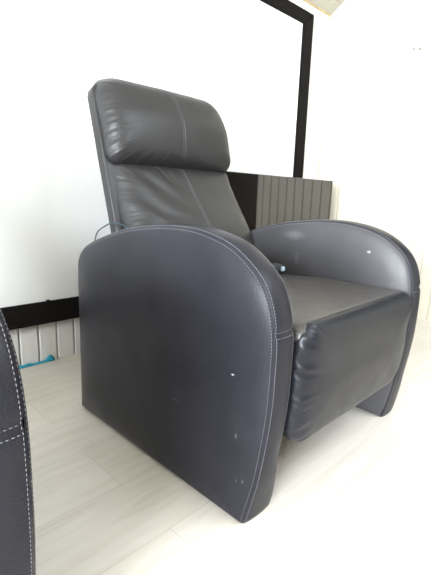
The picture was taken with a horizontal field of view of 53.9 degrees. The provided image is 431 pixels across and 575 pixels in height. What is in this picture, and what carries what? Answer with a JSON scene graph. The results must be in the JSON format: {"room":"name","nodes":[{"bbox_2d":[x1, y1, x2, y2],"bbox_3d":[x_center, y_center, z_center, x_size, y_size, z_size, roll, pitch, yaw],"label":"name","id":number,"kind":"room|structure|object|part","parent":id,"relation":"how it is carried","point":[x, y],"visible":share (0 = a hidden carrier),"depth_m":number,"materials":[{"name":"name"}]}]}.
{"room":"home theater","nodes":[
{"label":"home theater","id":0,"kind":"room"},
{"bbox_2d":[9,0,329,365],"bbox_3d":[-1.174,-0.529,1.147,5.261,1.869,0.080,-10,17,-44],"label":"wall","id":1,"kind":"structure","parent":0,"point":[33,344],"depth_m":2.64,"materials":[{"name":"white paint"}]},
{"bbox_2d":[0,0,313,329],"bbox_3d":[-0.719,-0.638,1.496,3.618,1.617,0.040,-10,17,-44],"label":"projection screen","id":2,"kind":"object","parent":1,"relation":"attached to","point":[250,60],"visible":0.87,"depth_m":1.72,"materials":[{"name":"white fabric"}]},
{"bbox_2d":[303,0,330,16],"bbox_3d":[-1.117,-1.429,0.926,5.261,0.010,0.008,-10,17,-44],"label":"trim","id":3,"kind":"structure","parent":1,"relation":"attached to","point":[306,1],"depth_m":2.64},
{"bbox_2d":[318,17,330,178],"bbox_3d":[0.719,-0.852,2.945,0.008,1.866,0.008,-10,17,-44],"label":"trim","id":4,"kind":"structure","parent":1,"relation":"attached to","point":[330,17],"depth_m":2.85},
{"bbox_2d":[20,319,430,574],"bbox_3d":[0.029,0.727,0.146,5.461,0.100,3.617,-10,17,-44],"label":"floor","id":5,"kind":"structure","parent":0,"point":[352,497],"depth_m":0.99,"materials":[{"name":"laminate"}]},
{"bbox_2d":[0,309,35,574],"bbox_3d":[-0.762,0.029,0.505,0.814,1.069,0.942,-10,17,-44],"label":"recliner armchair","id":6,"kind":"object","parent":5,"relation":"on","point":[17,519],"visible":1,"depth_m":0.46,"materials":[{"name":"black leather"}]},
{"bbox_2d":[19,355,54,368],"bbox_3d":[-0.731,0.302,1.735,0.146,0.024,0.011,-10,17,-44],"label":"tape","id":7,"kind":"object","parent":5,"relation":"on","point":[50,357],"visible":0.96,"depth_m":1.74,"materials":[{"name":"teal plastic"}]},
{"bbox_2d":[78,78,419,522],"bbox_3d":[0.067,-0.122,1.333,0.814,1.069,0.942,-10,17,-44],"label":"recliner armchair","id":8,"kind":"object","parent":5,"relation":"on","point":[195,348],"visible":1,"depth_m":1.05,"materials":[{"name":"black leather"}]},
{"bbox_2d":[94,222,127,239],"bbox_3d":[-0.316,-0.162,1.302,0.199,0.078,0.011,12,15,39],"label":"cord","id":9,"kind":"object","parent":8,"relation":"attached to","point":[112,222],"visible":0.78,"depth_m":1.31,"materials":[{"name":"grey plastic"}]},
{"bbox_3d":[-0.148,-0.316,1.552,0.556,0.732,0.251,-10,17,-44],"label":"backrest","id":10,"kind":"part","parent":8,"relation":"part of","materials":[{"name":"black leather"}]},
{"bbox_2d":[115,164,254,246],"bbox_3d":[-0.086,-0.240,1.525,0.545,0.384,0.277,-10,17,-44],"label":"backrest","id":11,"kind":"object","parent":8,"relation":"on","point":[145,194],"depth_m":1.45,"materials":[{"name":"black leather"}]},
{"bbox_3d":[-0.135,0.148,1.105,0.142,0.619,0.762,-10,17,-44],"label":"armrest","id":12,"kind":"part","parent":8,"relation":"part of","materials":[{"name":"black leather"}]},
{"bbox_2d":[272,263,284,272],"bbox_3d":[0.202,-0.065,1.450,0.065,0.031,0.048,-10,17,-44],"label":"remote control","id":13,"kind":"object","parent":8,"relation":"on","point":[279,267],"visible":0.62,"depth_m":1.44,"materials":[{"name":"grey plastic"}]},
{"bbox_3d":[0.340,0.064,1.569,0.146,0.619,0.762,-10,17,-44],"label":"armrest","id":14,"kind":"part","parent":8,"relation":"part of","materials":[{"name":"black leather"}]},
{"bbox_2d":[279,274,404,341],"bbox_3d":[0.139,0.025,1.261,0.555,0.084,0.666,-10,17,-44],"label":"seat cushion","id":15,"kind":"object","parent":8,"relation":"on","point":[325,307],"depth_m":1.06,"materials":[{"name":"black leather"}]},
{"bbox_2d":[225,171,332,230],"bbox_3d":[0.168,-0.199,2.329,1.361,0.812,0.202,-10,17,-44],"label":"base cabinet","id":16,"kind":"object","parent":5,"relation":"on","point":[263,200],"visible":0.17,"depth_m":2.29,"materials":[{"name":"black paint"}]},
{"bbox_2d":[307,0,344,14],"bbox_3d":[0.099,-1.601,-0.348,5.261,1.170,3.417,-10,17,-44],"label":"ceiling","id":17,"kind":"structure","parent":0,"point":[329,6],"depth_m":2.66,"materials":[{"name":"white paint"}]},
{"bbox_2d":[318,0,430,320],"bbox_3d":[1.967,-1.080,1.687,0.080,2.908,3.417,-10,17,-44],"label":"wall","id":18,"kind":"structure","parent":0,"point":[375,153],"depth_m":2.60,"materials":[{"name":"white paint"}]}
]}

